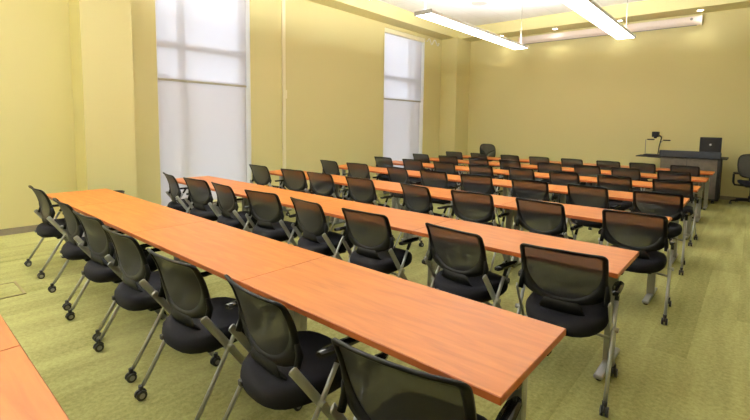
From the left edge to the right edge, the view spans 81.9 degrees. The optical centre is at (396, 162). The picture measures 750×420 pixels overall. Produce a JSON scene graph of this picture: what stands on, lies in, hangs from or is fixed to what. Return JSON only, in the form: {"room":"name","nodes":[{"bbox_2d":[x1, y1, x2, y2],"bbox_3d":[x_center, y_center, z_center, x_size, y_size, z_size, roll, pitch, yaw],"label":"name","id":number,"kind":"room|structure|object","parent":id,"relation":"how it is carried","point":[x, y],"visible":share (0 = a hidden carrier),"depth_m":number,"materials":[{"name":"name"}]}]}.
{"room":"classroom","nodes":[
{"label":"classroom","id":0,"kind":"room"},
{"bbox_2d":[68,0,136,214],"bbox_3d":[-4.354,-1.182,6.405,0.500,4.270,0.640,5,6,39],"label":"pillar","id":1,"kind":"structure","parent":0,"point":[100,30],"depth_m":6.24,"materials":[{"name":"beige paint"}]},
{"bbox_2d":[0,0,441,228],"bbox_3d":[-3.304,-1.537,8.298,0.320,4.690,16.350,5,6,39],"label":"wall","id":2,"kind":"structure","parent":0,"point":[335,57],"depth_m":8.66,"materials":[{"name":"beige paint"}]},
{"bbox_2d":[0,187,347,235],"bbox_3d":[-3.276,0.805,7.923,0.512,0.088,15.150,5,6,39],"label":"baseboard","id":3,"kind":"structure","parent":2,"relation":"attached to","point":[24,229],"depth_m":5.97,"materials":[{"name":"brown wood"}]},
{"bbox_2d":[155,0,251,182],"bbox_3d":[-3.559,-1.299,7.987,0.283,4.080,1.740,5,6,39],"label":"window","id":4,"kind":"structure","parent":2,"relation":"in","point":[247,2],"depth_m":8.60,"materials":[{"name":"metal"}]},
{"bbox_2d":[155,0,246,205],"bbox_3d":[-3.498,-1.298,7.937,0.120,4.068,1.724,5,6,39],"label":"roller shade","id":5,"kind":"object","parent":4,"relation":"attached to","point":[201,44],"visible":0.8,"depth_m":7.89,"materials":[{"name":"fabric"}]},
{"bbox_2d":[281,0,286,187],"bbox_3d":[-2.382,-1.427,9.136,0.060,4.178,0.110,5,6,39],"label":"surface raceway","id":6,"kind":"object","parent":2,"relation":"attached to","point":[284,91],"visible":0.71,"depth_m":9.11,"materials":[{"name":"beige paint"}]},
{"bbox_2d":[383,38,424,153],"bbox_3d":[0.115,-1.618,12.438,0.283,4.080,1.820,5,6,39],"label":"window","id":7,"kind":"structure","parent":2,"relation":"in","point":[423,44],"depth_m":13.07,"materials":[{"name":"metal"}]},
{"bbox_2d":[383,27,423,167],"bbox_3d":[0.176,-1.617,12.388,0.120,4.068,1.804,5,6,39],"label":"roller shade","id":8,"kind":"object","parent":7,"relation":"attached to","point":[403,51],"visible":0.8,"depth_m":12.35,"materials":[{"name":"fabric"}]},
{"bbox_2d":[0,177,749,419],"bbox_3d":[1.341,1.265,4.665,12.460,0.120,16.350,5,6,39],"label":"floor","id":9,"kind":"structure","parent":0,"point":[696,365],"depth_m":3.08,"materials":[{"name":"carpet"}]},
{"bbox_2d":[0,315,20,350],"bbox_3d":[-2.170,1.014,1.870,1.493,0.740,0.610,5,6,39],"label":"table","id":10,"kind":"object","parent":9,"relation":"on","point":[8,340],"visible":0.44,"depth_m":1.65,"materials":[{"name":"brown wood"}]},
{"bbox_2d":[0,281,26,299],"bbox_3d":[-3.643,1.183,3.910,0.450,0.006,0.370,5,6,39],"label":"outlet box","id":11,"kind":"object","parent":9,"relation":"on","point":[11,289],"visible":1,"depth_m":3.97,"materials":[{"name":"carpet"}]},
{"bbox_2d":[0,346,69,419],"bbox_3d":[-1.016,1.114,0.925,1.493,0.740,0.610,5,6,39],"label":"table","id":12,"kind":"object","parent":9,"relation":"on","point":[24,394],"visible":1,"depth_m":1.32,"materials":[{"name":"brown wood"}]},
{"bbox_2d":[24,185,82,278],"bbox_3d":[-3.578,0.682,4.624,0.610,0.884,0.573,5,6,39],"label":"chair","id":13,"kind":"object","parent":9,"relation":"on","point":[50,226],"visible":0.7,"depth_m":4.41,"materials":[{"name":"black fabric"}]},
{"bbox_2d":[48,198,115,310],"bbox_3d":[-2.774,0.755,3.926,0.610,0.884,0.573,5,6,41],"label":"chair","id":14,"kind":"object","parent":9,"relation":"on","point":[72,228],"visible":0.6,"depth_m":3.71,"materials":[{"name":"black fabric"}]},
{"bbox_2d":[46,189,138,257],"bbox_3d":[-3.364,0.745,4.777,1.068,0.740,0.610,5,6,39],"label":"table","id":15,"kind":"object","parent":9,"relation":"on","point":[97,196],"visible":0.34,"depth_m":4.71,"materials":[{"name":"brown wood"}]},
{"bbox_2d":[65,210,166,341],"bbox_3d":[-2.205,0.807,3.421,0.610,0.884,0.573,5,6,36],"label":"chair","id":16,"kind":"object","parent":9,"relation":"on","point":[100,249],"visible":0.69,"depth_m":3.23,"materials":[{"name":"black fabric"}]},
{"bbox_2d":[72,199,207,260],"bbox_3d":[-2.374,0.831,3.967,1.493,0.740,0.610,5,6,39],"label":"table","id":17,"kind":"object","parent":9,"relation":"on","point":[128,217],"visible":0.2,"depth_m":3.83,"materials":[{"name":"brown wood"}]},
{"bbox_2d":[93,225,195,382],"bbox_3d":[-1.664,0.857,2.952,0.610,0.884,0.573,5,6,38],"label":"chair","id":18,"kind":"object","parent":9,"relation":"on","point":[137,286],"visible":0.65,"depth_m":2.75,"materials":[{"name":"black fabric"}]},
{"bbox_2d":[163,172,193,213],"bbox_3d":[-2.913,0.579,5.953,0.573,0.884,0.610,-3,6,-40],"label":"chair","id":19,"kind":"object","parent":9,"relation":"on","point":[174,192],"visible":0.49,"depth_m":5.74,"materials":[{"name":"black fabric"}]},
{"bbox_2d":[134,248,245,419],"bbox_3d":[-1.074,0.909,2.456,0.610,0.884,0.573,5,6,36],"label":"chair","id":20,"kind":"object","parent":9,"relation":"on","point":[196,323],"visible":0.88,"depth_m":2.27,"materials":[{"name":"black fabric"}]},
{"bbox_2d":[183,177,236,220],"bbox_3d":[-2.390,0.624,5.528,0.610,0.884,0.573,4,6,34],"label":"chair","id":21,"kind":"object","parent":9,"relation":"on","point":[199,192],"visible":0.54,"depth_m":5.33,"materials":[{"name":"black fabric"}]},
{"bbox_2d":[175,176,262,210],"bbox_3d":[-2.571,0.648,6.071,1.493,0.740,0.610,5,6,39],"label":"table","id":22,"kind":"object","parent":9,"relation":"on","point":[233,184],"visible":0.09,"depth_m":6.00,"materials":[{"name":"brown wood"}]},
{"bbox_2d":[131,220,325,320],"bbox_3d":[-1.220,0.931,3.021,1.493,0.740,0.610,5,6,39],"label":"table","id":23,"kind":"object","parent":9,"relation":"on","point":[219,249],"visible":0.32,"depth_m":2.85,"materials":[{"name":"brown wood"}]},
{"bbox_2d":[211,182,257,232],"bbox_3d":[-1.876,0.669,5.106,0.610,0.884,0.573,6,7,44],"label":"chair","id":24,"kind":"object","parent":9,"relation":"on","point":[227,200],"visible":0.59,"depth_m":4.92,"materials":[{"name":"black fabric"}]},
{"bbox_2d":[249,164,289,215],"bbox_3d":[-2.187,0.472,7.350,0.610,0.884,0.573,5,6,38],"label":"chair","id":25,"kind":"object","parent":9,"relation":"on","point":[261,175],"visible":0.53,"depth_m":7.18,"materials":[{"name":"black fabric"}]},
{"bbox_2d":[244,189,302,245],"bbox_3d":[-1.300,0.719,4.634,0.610,0.884,0.573,4,6,32],"label":"chair","id":26,"kind":"object","parent":9,"relation":"on","point":[266,208],"visible":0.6,"depth_m":4.45,"materials":[{"name":"black plastic"}]},
{"bbox_2d":[233,186,336,230],"bbox_3d":[-1.417,0.748,5.126,1.493,0.740,0.610,5,6,39],"label":"table","id":27,"kind":"object","parent":9,"relation":"on","point":[284,195],"visible":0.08,"depth_m":5.09,"materials":[{"name":"brown wood"}]},
{"bbox_2d":[222,274,359,419],"bbox_3d":[-0.489,0.955,2.028,0.610,0.884,0.573,6,7,43],"label":"chair","id":28,"kind":"object","parent":9,"relation":"on","point":[285,367],"visible":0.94,"depth_m":1.85,"materials":[{"name":"black fabric"}]},
{"bbox_2d":[281,168,313,209],"bbox_3d":[-1.499,0.532,6.785,0.610,0.884,0.573,4,6,33],"label":"chair","id":29,"kind":"object","parent":9,"relation":"on","point":[294,180],"visible":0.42,"depth_m":6.60,"materials":[{"name":"black fabric"}]},
{"bbox_2d":[269,170,343,223],"bbox_3d":[-1.592,0.563,7.257,1.493,0.740,0.610,5,6,39],"label":"table","id":30,"kind":"object","parent":9,"relation":"on","point":[274,172],"visible":0.28,"depth_m":7.22,"materials":[{"name":"brown wood"}]},
{"bbox_2d":[290,197,353,259],"bbox_3d":[-0.716,0.770,4.155,0.573,0.884,0.610,-4,7,-44],"label":"chair","id":31,"kind":"object","parent":9,"relation":"on","point":[316,237],"visible":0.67,"depth_m":3.98,"materials":[{"name":"black fabric"}]},
{"bbox_2d":[307,172,347,231],"bbox_3d":[-1.011,0.574,6.386,0.610,0.884,0.573,4,6,35],"label":"chair","id":32,"kind":"object","parent":9,"relation":"on","point":[321,184],"visible":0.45,"depth_m":6.20,"materials":[{"name":"black fabric"}]},
{"bbox_2d":[320,160,351,200],"bbox_3d":[-1.194,0.390,8.498,0.610,0.884,0.573,5,7,42],"label":"chair","id":33,"kind":"object","parent":9,"relation":"on","point":[329,167],"visible":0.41,"depth_m":8.30,"materials":[{"name":"black fabric"}]},
{"bbox_2d":[346,162,381,202],"bbox_3d":[-0.623,0.440,8.029,0.610,0.884,0.573,4,6,34],"label":"chair","id":34,"kind":"object","parent":9,"relation":"on","point":[357,170],"visible":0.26,"depth_m":7.84,"materials":[{"name":"black fabric"}]},
{"bbox_2d":[338,164,395,208],"bbox_3d":[-0.626,0.479,8.427,1.493,0.740,0.610,5,6,39],"label":"table","id":35,"kind":"object","parent":9,"relation":"on","point":[344,168],"visible":0.3,"depth_m":8.21,"materials":[{"name":"brown wood"}]},
{"bbox_2d":[341,176,394,240],"bbox_3d":[-0.386,0.628,5.874,0.610,0.884,0.573,5,6,39],"label":"chair","id":36,"kind":"object","parent":9,"relation":"on","point":[361,190],"visible":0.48,"depth_m":5.70,"materials":[{"name":"black plastic"}]},
{"bbox_2d":[331,176,419,240],"bbox_3d":[-0.438,0.663,6.311,1.493,0.740,0.610,5,6,39],"label":"table","id":37,"kind":"object","parent":9,"relation":"on","point":[387,186],"visible":0.38,"depth_m":6.17,"materials":[{"name":"brown wood"}]},
{"bbox_2d":[341,208,418,279],"bbox_3d":[-0.159,0.818,3.700,0.610,0.884,0.573,5,6,37],"label":"chair","id":38,"kind":"object","parent":9,"relation":"on","point":[371,233],"visible":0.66,"depth_m":3.53,"materials":[{"name":"black fabric"}]},
{"bbox_2d":[374,156,392,198],"bbox_3d":[-0.191,0.310,9.639,0.610,0.884,0.573,5,6,39],"label":"chair","id":39,"kind":"object","parent":9,"relation":"on","point":[382,162],"visible":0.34,"depth_m":9.46,"materials":[{"name":"black fabric"}]},
{"bbox_2d":[318,199,451,287],"bbox_3d":[-0.263,0.848,4.180,1.493,0.740,0.610,5,6,39],"label":"table","id":40,"kind":"object","parent":9,"relation":"on","point":[404,221],"visible":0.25,"depth_m":4.03,"materials":[{"name":"orange wood"}]},
{"bbox_2d":[240,256,565,419],"bbox_3d":[-0.066,1.031,2.076,1.493,0.740,0.610,5,6,39],"label":"table","id":41,"kind":"object","parent":9,"relation":"on","point":[493,350],"visible":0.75,"depth_m":1.84,"materials":[{"name":"orange wood"}]},
{"bbox_2d":[386,166,420,209],"bbox_3d":[0.123,0.505,7.417,0.573,0.884,0.610,-4,7,-42],"label":"chair","id":42,"kind":"object","parent":9,"relation":"on","point":[395,174],"visible":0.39,"depth_m":7.24,"materials":[{"name":"black fabric"}]},
{"bbox_2d":[383,161,433,193],"bbox_3d":[0.340,0.395,9.598,1.493,0.740,0.610,5,6,39],"label":"table","id":43,"kind":"object","parent":9,"relation":"on","point":[425,165],"visible":0.16,"depth_m":9.47,"materials":[{"name":"orange wood"}]},
{"bbox_2d":[402,159,422,184],"bbox_3d":[0.424,0.363,9.134,0.610,0.884,0.573,5,6,38],"label":"chair","id":44,"kind":"object","parent":9,"relation":"on","point":[409,164],"visible":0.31,"depth_m":8.95,"materials":[{"name":"black fabric"}]},
{"bbox_2d":[384,170,461,219],"bbox_3d":[0.528,0.579,7.482,1.493,0.740,0.610,5,6,39],"label":"table","id":45,"kind":"object","parent":9,"relation":"on","point":[411,173],"visible":0.12,"depth_m":7.36,"materials":[{"name":"orange wood"}]},
{"bbox_2d":[394,183,452,264],"bbox_3d":[0.345,0.692,5.271,0.573,0.884,0.610,-3,6,-39],"label":"chair","id":46,"kind":"object","parent":9,"relation":"on","point":[418,199],"visible":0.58,"depth_m":5.11,"materials":[{"name":"black plastic"}]},
{"bbox_2d":[413,153,434,169],"bbox_3d":[0.704,0.220,10.867,0.610,0.884,0.573,5,6,41],"label":"chair","id":47,"kind":"object","parent":9,"relation":"on","point":[424,158],"visible":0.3,"depth_m":10.66,"materials":[{"name":"black fabric"}]},
{"bbox_2d":[330,337,521,419],"bbox_3d":[0.088,1.009,1.515,0.610,0.884,0.573,4,6,31],"label":"chair","id":48,"kind":"object","parent":9,"relation":"on","point":[373,387],"visible":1,"depth_m":1.34,"materials":[{"name":"black fabric"}]},
{"bbox_2d":[419,169,459,219],"bbox_3d":[0.672,0.552,6.969,0.610,0.884,0.573,5,6,36],"label":"chair","id":49,"kind":"object","parent":9,"relation":"on","point":[430,178],"visible":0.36,"depth_m":6.77,"materials":[{"name":"black fabric"}]},
{"bbox_2d":[433,161,460,190],"bbox_3d":[1.032,0.416,8.637,0.610,0.884,0.573,5,6,40],"label":"chair","id":50,"kind":"object","parent":9,"relation":"on","point":[448,167],"visible":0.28,"depth_m":8.43,"materials":[{"name":"black fabric"}]},
{"bbox_2d":[428,158,468,168],"bbox_3d":[1.306,0.311,10.768,1.493,0.740,0.610,5,6,39],"label":"table","id":51,"kind":"object","parent":9,"relation":"on","point":[430,159],"visible":0.12,"depth_m":10.60,"materials":[{"name":"orange wood"}]},
{"bbox_2d":[439,155,462,174],"bbox_3d":[1.304,0.272,10.375,0.610,0.884,0.573,4,6,35],"label":"chair","id":52,"kind":"object","parent":9,"relation":"on","point":[442,158],"visible":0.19,"depth_m":10.16,"materials":[{"name":"black fabric"}]},
{"bbox_2d":[393,186,515,262],"bbox_3d":[0.716,0.763,5.366,1.493,0.740,0.610,5,6,39],"label":"table","id":53,"kind":"object","parent":9,"relation":"on","point":[437,193],"visible":0.22,"depth_m":5.10,"materials":[{"name":"orange wood"}]},
{"bbox_2d":[446,151,466,173],"bbox_3d":[1.666,0.135,12.040,0.610,0.884,0.573,4,6,34],"label":"chair","id":54,"kind":"object","parent":9,"relation":"on","point":[458,155],"visible":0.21,"depth_m":11.82,"materials":[{"name":"black fabric"}]},
{"bbox_2d":[432,166,508,208],"bbox_3d":[1.494,0.495,8.652,1.493,0.740,0.610,5,6,39],"label":"table","id":55,"kind":"object","parent":9,"relation":"on","point":[457,168],"visible":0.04,"depth_m":8.31,"materials":[{"name":"orange wood"}]},
{"bbox_2d":[424,222,517,308],"bbox_3d":[0.514,0.876,3.147,0.573,0.884,0.610,-4,7,-43],"label":"chair","id":56,"kind":"object","parent":9,"relation":"on","point":[465,273],"visible":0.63,"depth_m":2.98,"materials":[{"name":"black fabric"}]},
{"bbox_2d":[470,153,486,158],"bbox_3d":[2.272,0.188,11.543,0.610,0.884,0.573,6,7,44],"label":"chair","id":57,"kind":"object","parent":9,"relation":"on","point":[475,155],"visible":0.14,"depth_m":11.34,"materials":[{"name":"black fabric"}]},
{"bbox_2d":[449,190,509,271],"bbox_3d":[0.902,0.740,4.819,0.610,0.884,0.573,5,6,36],"label":"chair","id":58,"kind":"object","parent":9,"relation":"on","point":[474,207],"visible":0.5,"depth_m":4.64,"materials":[{"name":"black fabric"}]},
{"bbox_2d":[457,174,502,224],"bbox_3d":[1.250,0.602,6.495,0.610,0.884,0.573,4,6,33],"label":"chair","id":59,"kind":"object","parent":9,"relation":"on","point":[469,182],"visible":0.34,"depth_m":6.31,"materials":[{"name":"black fabric"}]},
{"bbox_2d":[458,155,502,176],"bbox_3d":[2.272,0.227,11.939,1.493,0.740,0.610,5,6,39],"label":"table","id":60,"kind":"object","parent":9,"relation":"on","point":[464,156],"visible":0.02,"depth_m":11.80,"materials":[{"name":"orange wood"}]},
{"bbox_2d":[468,157,493,175],"bbox_3d":[1.936,0.327,9.858,0.610,0.884,0.573,5,6,40],"label":"chair","id":61,"kind":"object","parent":9,"relation":"on","point":[481,161],"visible":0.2,"depth_m":9.66,"materials":[{"name":"black fabric"}]},
{"bbox_2d":[468,164,502,210],"bbox_3d":[1.649,0.469,8.131,0.610,0.884,0.573,5,6,40],"label":"chair","id":62,"kind":"object","parent":9,"relation":"on","point":[477,169],"visible":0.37,"depth_m":7.93,"materials":[{"name":"black fabric"}]},
{"bbox_2d":[480,144,500,178],"bbox_3d":[2.796,-0.017,12.902,0.729,1.080,0.708,4,6,35],"label":"chair","id":63,"kind":"object","parent":9,"relation":"on","point":[489,150],"visible":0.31,"depth_m":12.63,"materials":[{"name":"black plastic"}]},
{"bbox_2d":[499,155,518,177],"bbox_3d":[2.938,0.246,10.999,0.610,0.884,0.573,5,6,39],"label":"chair","id":64,"kind":"object","parent":9,"relation":"on","point":[504,157],"visible":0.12,"depth_m":10.79,"materials":[{"name":"black fabric"}]},
{"bbox_2d":[456,179,563,202],"bbox_3d":[1.682,0.679,6.537,1.493,0.740,0.610,5,6,39],"label":"table","id":65,"kind":"object","parent":9,"relation":"on","point":[496,182],"visible":0.06,"depth_m":6.29,"materials":[{"name":"orange wood"}]},
{"bbox_2d":[499,159,520,179],"bbox_3d":[2.523,0.377,9.376,0.610,0.884,0.573,6,7,43],"label":"chair","id":66,"kind":"object","parent":9,"relation":"on","point":[504,164],"visible":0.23,"depth_m":9.22,"materials":[{"name":"black fabric"}]},
{"bbox_2d":[489,162,537,179],"bbox_3d":[2.460,0.411,9.823,1.493,0.740,0.610,5,6,39],"label":"table","id":67,"kind":"object","parent":9,"relation":"on","point":[497,164],"visible":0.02,"depth_m":9.54,"materials":[{"name":"orange wood"}]},
{"bbox_2d":[501,167,534,213],"bbox_3d":[2.270,0.523,7.620,0.573,0.884,0.610,-4,7,-42],"label":"chair","id":68,"kind":"object","parent":9,"relation":"on","point":[514,172],"visible":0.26,"depth_m":7.46,"materials":[{"name":"black fabric"}]},
{"bbox_2d":[413,219,638,380],"bbox_3d":[0.891,0.948,3.235,1.493,0.740,0.610,5,6,39],"label":"table","id":69,"kind":"object","parent":9,"relation":"on","point":[507,241],"visible":0.52,"depth_m":3.06,"materials":[{"name":"orange wood"}]},
{"bbox_2d":[511,178,557,216],"bbox_3d":[1.878,0.657,5.981,0.610,0.884,0.573,4,6,34],"label":"chair","id":70,"kind":"object","parent":9,"relation":"on","point":[521,188],"visible":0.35,"depth_m":5.79,"materials":[{"name":"black fabric"}]},
{"bbox_2d":[529,156,549,171],"bbox_3d":[3.520,0.296,10.522,0.610,0.884,0.573,5,6,40],"label":"chair","id":71,"kind":"object","parent":9,"relation":"on","point":[533,160],"visible":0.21,"depth_m":10.37,"materials":[{"name":"black fabric"}]},
{"bbox_2d":[519,159,560,162],"bbox_3d":[3.426,0.327,10.993,1.493,0.740,0.610,5,6,39],"label":"table","id":72,"kind":"object","parent":9,"relation":"on","point":[520,160],"visible":0.02,"depth_m":10.81,"materials":[{"name":"orange wood"}]},
{"bbox_2d":[505,198,583,282],"bbox_3d":[1.496,0.791,4.332,0.610,0.884,0.573,6,7,44],"label":"chair","id":73,"kind":"object","parent":9,"relation":"on","point":[535,216],"visible":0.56,"depth_m":4.17,"materials":[{"name":"black fabric"}]},
{"bbox_2d":[500,171,594,196],"bbox_3d":[2.648,0.595,7.707,1.493,0.740,0.610,5,6,39],"label":"table","id":74,"kind":"object","parent":9,"relation":"on","point":[537,174],"visible":0.16,"depth_m":7.56,"materials":[{"name":"orange wood"}]},
{"bbox_2d":[536,162,561,183],"bbox_3d":[3.168,0.433,8.848,0.610,0.884,0.573,5,6,39],"label":"chair","id":75,"kind":"object","parent":9,"relation":"on","point":[543,167],"visible":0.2,"depth_m":8.70,"materials":[{"name":"black fabric"}]},
{"bbox_2d":[549,170,579,203],"bbox_3d":[2.823,0.571,7.169,0.610,0.884,0.573,6,7,43],"label":"chair","id":76,"kind":"object","parent":9,"relation":"on","point":[563,178],"visible":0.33,"depth_m":7.01,"materials":[{"name":"black fabric"}]},
{"bbox_2d":[515,243,623,417],"bbox_3d":[1.058,0.923,2.703,0.610,0.884,0.573,4,6,33],"label":"chair","id":77,"kind":"object","parent":9,"relation":"on","point":[570,290],"visible":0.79,"depth_m":2.53,"materials":[{"name":"black fabric"}]},
{"bbox_2d":[532,167,610,180],"bbox_3d":[3.614,0.511,8.878,1.493,0.740,0.610,5,6,39],"label":"table","id":78,"kind":"object","parent":9,"relation":"on","point":[606,172],"visible":0.09,"depth_m":8.68,"materials":[{"name":"orange wood"}]},
{"bbox_2d":[561,158,582,182],"bbox_3d":[4.115,0.348,10.034,0.610,0.884,0.573,6,7,43],"label":"chair","id":79,"kind":"object","parent":9,"relation":"on","point":[565,162],"visible":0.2,"depth_m":9.88,"materials":[{"name":"black fabric"}]},
{"bbox_2d":[500,199,671,304],"bbox_3d":[1.870,0.863,4.421,1.493,0.740,0.610,5,6,39],"label":"table","id":80,"kind":"object","parent":9,"relation":"on","point":[594,214],"visible":0.41,"depth_m":4.25,"materials":[{"name":"orange wood"}]},
{"bbox_2d":[574,164,600,185],"bbox_3d":[3.735,0.482,8.383,0.610,0.884,0.573,6,7,43],"label":"chair","id":81,"kind":"object","parent":9,"relation":"on","point":[582,170],"visible":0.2,"depth_m":8.21,"materials":[{"name":"black fabric"}]},
{"bbox_2d":[562,183,620,245],"bbox_3d":[2.469,0.708,5.496,0.610,0.884,0.573,6,7,44],"label":"chair","id":82,"kind":"object","parent":9,"relation":"on","point":[582,195],"visible":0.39,"depth_m":5.33,"materials":[{"name":"black plastic"}]},
{"bbox_2d":[560,163,628,167],"bbox_3d":[4.580,0.427,10.048,1.493,0.740,0.610,5,6,39],"label":"table","id":83,"kind":"object","parent":9,"relation":"on","point":[560,163],"visible":0.02,"depth_m":9.92,"materials":[{"name":"orange wood"}]},
{"bbox_2d":[596,160,620,170],"bbox_3d":[4.712,0.400,9.545,0.610,0.884,0.573,6,7,44],"label":"chair","id":84,"kind":"object","parent":9,"relation":"on","point":[604,165],"visible":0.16,"depth_m":9.38,"materials":[{"name":"black fabric"}]},
{"bbox_2d":[588,174,632,229],"bbox_3d":[3.399,0.621,6.697,0.610,0.884,0.573,5,7,42],"label":"chair","id":85,"kind":"object","parent":9,"relation":"on","point":[611,182],"visible":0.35,"depth_m":6.51,"materials":[{"name":"black fabric"}]},
{"bbox_2d":[551,186,689,263],"bbox_3d":[2.836,0.779,5.591,1.493,0.740,0.610,5,6,39],"label":"table","id":86,"kind":"object","parent":9,"relation":"on","point":[616,195],"visible":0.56,"depth_m":5.46,"materials":[{"name":"orange wood"}]},
{"bbox_2d":[611,167,647,209],"bbox_3d":[4.250,0.527,7.961,0.573,0.884,0.610,-4,7,-44],"label":"chair","id":87,"kind":"object","parent":9,"relation":"on","point":[635,174],"visible":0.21,"depth_m":7.76,"materials":[{"name":"black fabric"}]},
{"bbox_2d":[598,209,676,324],"bbox_3d":[2.106,0.844,3.833,0.610,0.884,0.573,5,6,36],"label":"chair","id":88,"kind":"object","parent":9,"relation":"on","point":[646,234],"visible":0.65,"depth_m":3.65,"materials":[{"name":"black fabric"}]},
{"bbox_2d":[629,162,655,188],"bbox_3d":[5.217,0.443,9.131,0.610,0.884,0.573,6,7,44],"label":"chair","id":89,"kind":"object","parent":9,"relation":"on","point":[643,167],"visible":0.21,"depth_m":8.95,"materials":[{"name":"black fabric"}]},
{"bbox_2d":[585,177,700,239],"bbox_3d":[3.802,0.695,6.762,1.493,0.740,0.610,5,6,39],"label":"table","id":90,"kind":"object","parent":9,"relation":"on","point":[641,184],"visible":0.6,"depth_m":6.45,"materials":[{"name":"orange wood"}]},
{"bbox_2d":[609,173,708,222],"bbox_3d":[4.768,0.611,7.932,1.493,0.740,0.610,5,6,39],"label":"table","id":91,"kind":"object","parent":9,"relation":"on","point":[699,180],"visible":0.47,"depth_m":7.55,"materials":[{"name":"orange wood"}]},
{"bbox_2d":[629,190,689,274],"bbox_3d":[3.034,0.757,5.035,0.610,0.884,0.573,5,6,36],"label":"chair","id":92,"kind":"object","parent":9,"relation":"on","point":[645,202],"visible":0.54,"depth_m":4.84,"materials":[{"name":"black fabric"}]},
{"bbox_2d":[652,178,700,245],"bbox_3d":[3.981,0.671,6.220,0.610,0.884,0.573,6,7,43],"label":"chair","id":93,"kind":"object","parent":9,"relation":"on","point":[685,188],"visible":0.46,"depth_m":6.02,"materials":[{"name":"black plastic"}]},
{"bbox_2d":[657,170,696,218],"bbox_3d":[4.817,0.576,7.498,0.610,0.884,0.573,5,6,41],"label":"chair","id":94,"kind":"object","parent":9,"relation":"on","point":[661,174],"visible":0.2,"depth_m":7.31,"materials":[{"name":"black fabric"}]},
{"bbox_2d":[636,150,728,203],"bbox_3d":[6.481,0.283,9.903,1.720,1.114,0.720,5,6,39],"label":"desk","id":95,"kind":"object","parent":9,"relation":"on","point":[707,161],"visible":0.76,"depth_m":9.36,"materials":[{"name":"grey laminate"}]},
{"bbox_2d":[643,132,670,155],"bbox_3d":[6.082,-0.430,10.085,0.512,0.565,0.330,5,6,39],"label":"camera","id":96,"kind":"object","parent":95,"relation":"on","point":[654,134],"visible":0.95,"depth_m":10.05,"materials":[{"name":"black plastic"}]},
{"bbox_2d":[699,137,721,151],"bbox_3d":[6.871,-0.326,9.460,0.390,0.435,0.180,5,6,39],"label":"laptop","id":97,"kind":"object","parent":95,"relation":"on","point":[707,144],"visible":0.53,"depth_m":9.42,"materials":[{"name":"black plastic"}]},
{"bbox_2d":[656,168,714,209],"bbox_3d":[5.734,0.527,9.103,1.493,0.740,0.610,5,6,39],"label":"table","id":98,"kind":"object","parent":9,"relation":"on","point":[707,174],"visible":0.48,"depth_m":8.72,"materials":[{"name":"orange wood"}]},
{"bbox_2d":[670,165,702,208],"bbox_3d":[5.783,0.492,8.668,0.610,0.884,0.573,5,6,41],"label":"chair","id":99,"kind":"object","parent":9,"relation":"on","point":[694,170],"visible":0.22,"depth_m":8.45,"materials":[{"name":"black fabric"}]},
{"bbox_2d":[729,154,749,203],"bbox_3d":[7.534,0.382,9.155,0.729,1.080,0.708,4,6,33],"label":"chair","id":100,"kind":"object","parent":9,"relation":"on","point":[743,164],"visible":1,"depth_m":9.38,"materials":[{"name":"black fabric"}]},
{"bbox_2d":[439,38,470,173],"bbox_3d":[1.854,-1.716,13.865,0.580,4.270,0.800,5,6,39],"label":"pillar corner","id":101,"kind":"structure","parent":0,"point":[455,52],"depth_m":13.56,"materials":[{"name":"beige paint"}]},
{"bbox_2d":[379,0,644,25],"bbox_3d":[1.458,-3.379,3.826,11.440,0.100,15.320,5,6,39],"label":"ceiling","id":102,"kind":"structure","parent":0,"point":[495,11],"depth_m":11.01,"materials":[{"name":"tile"}]},
{"bbox_2d":[414,0,528,49],"bbox_3d":[1.594,-3.041,8.076,0.330,1.294,3.716,5,6,39],"label":"pendant light","id":103,"kind":"object","parent":102,"relation":"hanging from","point":[428,14],"visible":1,"depth_m":7.65,"materials":[{"name":"white"}]},
{"bbox_2d":[418,13,525,49],"bbox_3d":[1.583,-2.406,8.131,0.300,0.012,3.680,5,6,39],"label":"diffuser","id":104,"kind":"object","parent":103,"relation":"attached to","point":[439,18],"depth_m":7.73,"materials":[{"name":"white plastic"}]},
{"bbox_2d":[472,0,487,5],"bbox_3d":[2.027,-3.882,10.541,0.400,0.022,0.400,5,6,39],"label":"ceiling vent","id":105,"kind":"object","parent":102,"relation":"in","point":[478,2],"visible":1,"depth_m":10.47,"materials":[{"name":"metal"}]},
{"bbox_2d":[558,0,635,39],"bbox_3d":[3.279,-2.908,6.858,0.330,1.294,3.566,5,6,39],"label":"pendant light","id":106,"kind":"object","parent":102,"relation":"hanging from","point":[591,11],"visible":1,"depth_m":6.78,"materials":[{"name":"white"}]},
{"bbox_2d":[308,0,749,41],"bbox_3d":[1.463,-3.254,4.241,11.940,0.420,15.950,5,6,39],"label":"ceiling","id":107,"kind":"structure","parent":0,"point":[377,10],"depth_m":10.78,"materials":[{"name":"beige paint"}]},
{"bbox_2d":[467,7,749,197],"bbox_3d":[6.560,-1.573,10.641,11.940,4.690,0.200,5,6,39],"label":"wall","id":108,"kind":"structure","parent":0,"point":[590,99],"depth_m":11.15,"materials":[{"name":"beige paint"}]},
{"bbox_2d":[467,172,747,201],"bbox_3d":[6.678,0.745,10.572,11.360,0.088,0.012,5,6,39],"label":"baseboard","id":109,"kind":"structure","parent":108,"relation":"attached to","point":[721,197],"depth_m":9.88,"materials":[{"name":"brown rubber"}]},
{"bbox_2d":[518,15,702,43],"bbox_3d":[5.310,-3.404,11.296,4.403,0.210,0.176,5,6,39],"label":"projection screen","id":110,"kind":"object","parent":108,"relation":"attached to","point":[694,20],"visible":0.89,"depth_m":10.82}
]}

